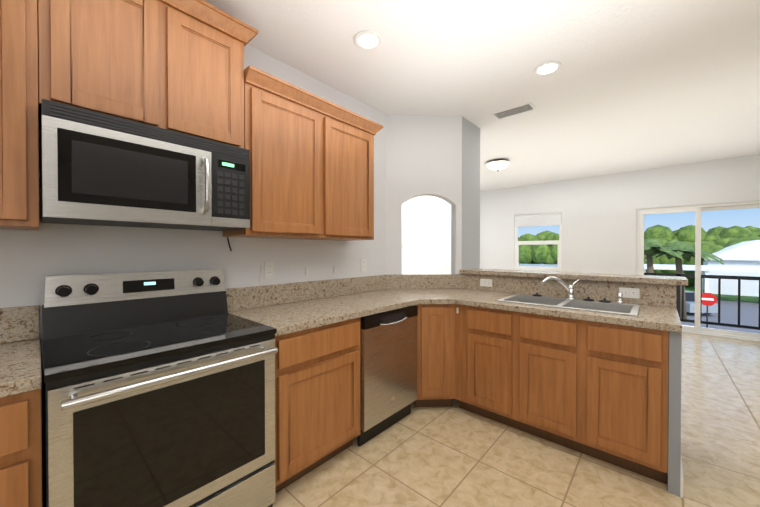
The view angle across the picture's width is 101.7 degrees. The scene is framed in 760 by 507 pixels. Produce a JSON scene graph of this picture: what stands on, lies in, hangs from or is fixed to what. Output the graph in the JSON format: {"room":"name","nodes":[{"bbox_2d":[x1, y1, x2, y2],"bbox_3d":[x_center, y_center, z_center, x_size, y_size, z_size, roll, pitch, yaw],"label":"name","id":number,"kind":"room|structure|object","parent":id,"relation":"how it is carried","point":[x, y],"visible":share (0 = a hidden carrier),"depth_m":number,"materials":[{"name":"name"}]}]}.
{"room":"kitchen","nodes":[
{"label":"kitchen","id":0,"kind":"room"},
{"bbox_2d":[0,45,399,506],"bbox_3d":[-1.563,-0.052,1.409,0.130,2.680,5.138,0,1,42],"label":"wall","id":1,"kind":"structure","parent":0,"point":[26,256],"depth_m":1.99,"materials":[{"name":"white paint"}]},
{"bbox_2d":[0,0,43,230],"bbox_3d":[-1.615,-0.671,0.979,0.374,1.146,0.717,0,1,42],"label":"upper cabinet","id":2,"kind":"object","parent":1,"relation":"attached to","point":[21,21],"depth_m":1.11,"materials":[{"name":"brown wood"}]},
{"bbox_2d":[44,0,171,130],"bbox_3d":[-1.246,-0.674,1.390,0.374,1.146,0.388,0,1,42],"label":"upper cabinet","id":3,"kind":"object","parent":1,"relation":"attached to","point":[109,57],"depth_m":1.30,"materials":[{"name":"brown wood"}]},
{"bbox_2d":[40,99,249,230],"bbox_3d":[-1.087,-0.349,1.511,0.450,0.424,0.763,0,1,42],"label":"microwave","id":4,"kind":"object","parent":3,"relation":"attached to","point":[99,169],"visible":1,"depth_m":1.32,"materials":[{"name":"grey metal"}]},
{"bbox_2d":[168,0,263,237],"bbox_3d":[-0.969,-0.677,1.698,0.374,1.146,0.442,0,1,42],"label":"upper cabinet","id":5,"kind":"object","parent":1,"relation":"attached to","point":[214,98],"depth_m":1.61,"materials":[{"name":"brown wood"}]},
{"bbox_2d":[227,237,261,285],"bbox_3d":[-0.886,0.058,2.047,0.027,0.329,0.237,0,1,39],"label":"cord","id":6,"kind":"object","parent":1,"relation":"attached to","point":[261,265],"visible":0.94,"depth_m":2.12,"materials":[{"name":"grey plastic"}]},
{"bbox_2d":[264,262,273,278],"label":"outlet plates","id":7,"kind":"object","parent":1,"relation":"attached to","point":[268,266],"depth_m":2.18,"materials":[{"name":"white plastic"}]},
{"bbox_2d":[256,72,327,239],"bbox_3d":[-0.679,-0.571,2.023,0.376,0.930,0.532,0,1,42],"label":"upper cabinet","id":8,"kind":"object","parent":1,"relation":"attached to","point":[295,118],"depth_m":1.96,"materials":[{"name":"brown wood"}]},
{"bbox_2d":[305,267,308,274],"label":"outlet plates","id":9,"kind":"object","parent":1,"relation":"attached to","point":[307,268],"depth_m":2.42,"materials":[{"name":"white plastic"}]},
{"bbox_2d":[328,101,382,240],"bbox_3d":[-0.307,-0.575,2.438,0.376,0.930,0.584,0,1,42],"label":"upper cabinet","id":10,"kind":"object","parent":1,"relation":"attached to","point":[350,134],"depth_m":2.31,"materials":[{"name":"brown wood"}]},
{"bbox_2d":[361,259,366,271],"label":"outlet plates","id":11,"kind":"object","parent":1,"relation":"attached to","point":[363,261],"depth_m":2.89,"materials":[{"name":"white plastic"}]},
{"bbox_2d":[400,165,443,274],"bbox_3d":[0.683,-0.087,5.609,0.120,2.680,4.570,0,1,42],"label":"wall","id":12,"kind":"structure","parent":0,"point":[436,211],"depth_m":5.45,"materials":[{"name":"white paint"}]},
{"bbox_2d":[444,116,463,273],"bbox_3d":[0.741,-0.067,3.160,0.120,2.680,0.096,0,1,42],"label":"wall","id":13,"kind":"structure","parent":0,"point":[453,125],"depth_m":3.17,"materials":[{"name":"white paint"}]},
{"bbox_2d":[464,118,483,268],"bbox_3d":[0.981,-0.069,3.426,0.120,2.680,0.320,0,1,42],"label":"wall","id":14,"kind":"structure","parent":0,"point":[473,197],"depth_m":3.37,"materials":[{"name":"white paint"}]},
{"bbox_2d":[204,0,759,190],"bbox_3d":[1.610,-1.432,1.466,7.020,0.080,9.720,0,1,42],"label":"ceiling","id":15,"kind":"structure","parent":0,"point":[631,85],"depth_m":2.35,"materials":[{"name":"white paint"}]},
{"bbox_2d":[354,30,381,49],"bbox_3d":[-0.078,-1.391,2.027,0.187,0.009,0.187,0,0,-3],"label":"recessed light","id":16,"kind":"object","parent":15,"relation":"in","point":[367,40],"depth_m":2.02,"materials":[{"name":"white glass"}]},
{"bbox_2d":[486,159,509,170],"bbox_3d":[1.814,-1.345,4.763,0.334,0.149,0.334,0,0,-3],"label":"ceiling fixture","id":17,"kind":"object","parent":15,"relation":"attached to","point":[500,164],"depth_m":4.67,"materials":[{"name":"white glass"}]},
{"bbox_2d":[492,102,535,119],"bbox_3d":[1.318,-1.398,3.058,0.370,0.012,0.170,0,1,42],"label":"air vent","id":18,"kind":"object","parent":15,"relation":"in","point":[523,108],"depth_m":3.04,"materials":[{"name":"white metal"}]},
{"bbox_2d":[534,61,561,75],"bbox_3d":[1.265,-1.394,2.340,0.187,0.009,0.187,0,0,-3],"label":"recessed light","id":19,"kind":"object","parent":15,"relation":"in","point":[548,68],"depth_m":2.33,"materials":[{"name":"white"}]},
{"bbox_2d":[273,332,759,506],"bbox_3d":[1.610,1.318,1.489,7.020,0.060,9.720,0,1,42],"label":"floor","id":20,"kind":"structure","parent":0,"point":[454,455],"depth_m":1.89,"materials":[{"name":"tile"}]},
{"bbox_2d":[0,305,41,506],"bbox_3d":[-1.520,0.763,0.905,0.638,1.060,0.716,0,1,42],"label":"base cabinet","id":21,"kind":"object","parent":20,"relation":"on","point":[20,354],"depth_m":0.96,"materials":[{"name":"brown wood"}]},
{"bbox_2d":[42,269,277,506],"bbox_3d":[-0.979,0.693,1.423,0.725,1.190,0.768,0,1,42],"label":"range","id":22,"kind":"object","parent":20,"relation":"on","point":[158,388],"visible":1,"depth_m":1.26,"materials":[{"name":"grey metal"}]},
{"bbox_2d":[225,280,363,493],"bbox_3d":[-0.554,0.749,1.985,0.632,1.069,0.571,0,1,42],"label":"base cabinet","id":23,"kind":"object","parent":20,"relation":"on","point":[317,338],"depth_m":1.81,"materials":[{"name":"brown wood"}]},
{"bbox_2d":[358,305,417,446],"bbox_3d":[-0.121,0.844,2.421,0.614,0.871,0.592,0,1,42],"label":"dishwasher","id":24,"kind":"object","parent":20,"relation":"on","point":[388,368],"visible":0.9,"depth_m":2.18,"materials":[{"name":"grey metal"}]},
{"bbox_2d":[416,304,455,406],"bbox_3d":[0.451,0.856,2.488,0.183,0.847,0.184,0,1,42],"label":"base cabinet","id":25,"kind":"object","parent":20,"relation":"on","point":[436,323],"depth_m":2.49,"materials":[{"name":"brown wood"}]},
{"bbox_2d":[464,272,531,426],"bbox_3d":[1.042,0.745,2.544,0.363,1.069,0.683,0,1,42],"label":"base cabinet","id":26,"kind":"object","parent":20,"relation":"on","point":[487,321],"depth_m":2.34,"materials":[{"name":"brown wood"}]},
{"bbox_2d":[0,268,687,397],"bbox_3d":[0.125,0.294,1.564,2.201,0.235,3.900,0,1,42],"label":"countertop","id":27,"kind":"structure","parent":26,"relation":"on","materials":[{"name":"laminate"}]},
{"bbox_2d":[496,294,639,315],"bbox_3d":[1.361,0.459,2.276,0.833,0.201,0.490,0,1,42],"label":"sink","id":28,"kind":"object","parent":27,"relation":"in","point":[602,307],"visible":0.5,"depth_m":2.29,"materials":[{"name":"silver metal"}]},
{"bbox_2d":[583,297,593,300],"bbox_3d":[1.581,0.342,2.348,0.075,0.030,0.075,0,1,33],"label":"strainer","id":29,"kind":"object","parent":28,"relation":"on","point":[588,298],"depth_m":2.33,"materials":[{"name":"black plastic"}]},
{"bbox_2d":[599,298,610,302],"bbox_3d":[1.656,0.342,2.281,0.075,0.030,0.075,0,1,33],"label":"strainer","id":30,"kind":"object","parent":28,"relation":"on","point":[604,300],"depth_m":2.27,"materials":[{"name":"black plastic"}]},
{"bbox_2d":[540,277,623,303],"bbox_3d":[1.503,0.269,2.322,0.502,0.177,0.218,0,1,42],"label":"faucet","id":31,"kind":"object","parent":27,"relation":"on","point":[570,289],"visible":1,"depth_m":2.41,"materials":[{"name":"silver metal"}]},
{"bbox_2d":[480,279,491,286],"label":"outlet plates","id":32,"kind":"object","parent":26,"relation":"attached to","point":[483,282],"depth_m":2.98,"materials":[{"name":"white plastic"}]},
{"bbox_2d":[512,276,587,450],"bbox_3d":[1.323,0.747,2.292,0.392,1.069,0.683,0,1,42],"label":"base cabinet","id":33,"kind":"object","parent":20,"relation":"on","point":[545,340],"depth_m":2.07,"materials":[{"name":"brown wood"}]},
{"bbox_2d":[576,280,667,482],"bbox_3d":[1.605,0.749,2.039,0.366,1.069,0.683,0,1,42],"label":"base cabinet","id":34,"kind":"object","parent":20,"relation":"on","point":[592,384],"depth_m":1.80,"materials":[{"name":"brown wood"}]},
{"bbox_2d":[619,287,639,298],"label":"outlet plates","id":35,"kind":"object","parent":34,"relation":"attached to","point":[626,292],"depth_m":2.26,"materials":[{"name":"white plastic"}]},
{"bbox_2d":[484,154,759,274],"bbox_3d":[4.772,-0.083,5.089,6.900,2.680,0.120,0,1,42],"label":"wall","id":36,"kind":"structure","parent":0,"point":[599,212],"depth_m":5.60,"materials":[{"name":"white paint"}]},
{"bbox_2d":[514,212,561,271],"bbox_3d":[3.263,-0.226,6.416,0.920,1.202,0.100,0,1,42],"label":"window","id":37,"kind":"structure","parent":36,"relation":"in","point":[541,219],"depth_m":6.36,"materials":[{"name":"white plastic"}]},
{"bbox_2d":[636,201,759,341],"bbox_3d":[5.009,0.249,4.877,1.500,2.023,0.122,0,1,42],"label":"sliding door","id":38,"kind":"structure","parent":36,"relation":"in","point":[640,213],"depth_m":4.86,"materials":[{"name":"white"}]},
{"bbox_2d":[667,331,681,496],"bbox_3d":[1.777,0.847,1.880,0.048,0.873,0.628,0,1,42],"label":"wall","id":39,"kind":"structure","parent":0,"point":[675,338],"depth_m":1.65,"materials":[{"name":"white paint"}]},
{"bbox_2d":[680,461,683,497],"bbox_3d":[1.840,1.234,1.909,0.012,0.100,0.750,0,1,42],"label":"baseboard","id":40,"kind":"structure","parent":39,"relation":"attached to","point":[681,485],"depth_m":1.62,"materials":[{"name":"white wood"}]},
{"label":"outside","id":41,"kind":"structure","parent":0,"visible":0},
{"bbox_2d":[519,240,759,333],"bbox_3d":[56.284,1.218,62.523,240.000,5.500,151.600,0,1,42],"label":"ground","id":42,"kind":"structure","parent":41,"point":[741,259],"depth_m":28.63,"materials":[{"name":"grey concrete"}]},
{"bbox_2d":[518,225,759,286],"bbox_3d":[47.664,-0.803,56.524,231.706,14.050,98.454,0,1,42],"label":"trees","id":43,"kind":"object","parent":42,"relation":"on","point":[716,239],"depth_m":79.86,"materials":[{"name":"green plant"}]},
{"bbox_2d":[644,239,723,318],"bbox_3d":[18.360,1.229,22.329,8.085,5.786,8.540,0,1,42],"label":"palm trees","id":44,"kind":"object","parent":42,"relation":"on","point":[678,251],"depth_m":18.91,"materials":[{"name":"green plant"}]},
{"bbox_2d":[685,291,717,314],"bbox_3d":[21.413,3.391,22.352,1.720,1.422,4.400,0,0,7],"label":"car","id":45,"kind":"object","parent":42,"relation":"on","point":[690,301],"depth_m":20.29,"materials":[{"name":"grey paint"}]},
{"bbox_2d":[702,293,716,327],"bbox_3d":[15.619,3.022,14.773,0.610,2.305,0.075,0,1,42],"label":"stop sign","id":46,"kind":"object","parent":42,"relation":"on","point":[709,299],"depth_m":14.74,"materials":[{"name":"red metal"}]},
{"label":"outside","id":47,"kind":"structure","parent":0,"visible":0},
{"bbox_3d":[5.577,1.423,5.296,4.200,0.105,1.235,0,1,42],"label":"balcony","id":48,"kind":"object","parent":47,"visible":0},
{"bbox_2d":[644,273,759,329],"bbox_3d":[5.946,0.879,5.709,4.210,0.975,0.060,0,1,42],"label":"railing","id":49,"kind":"object","parent":48,"relation":"on","point":[738,278],"depth_m":5.57,"materials":[{"name":"black metal"}]}
]}

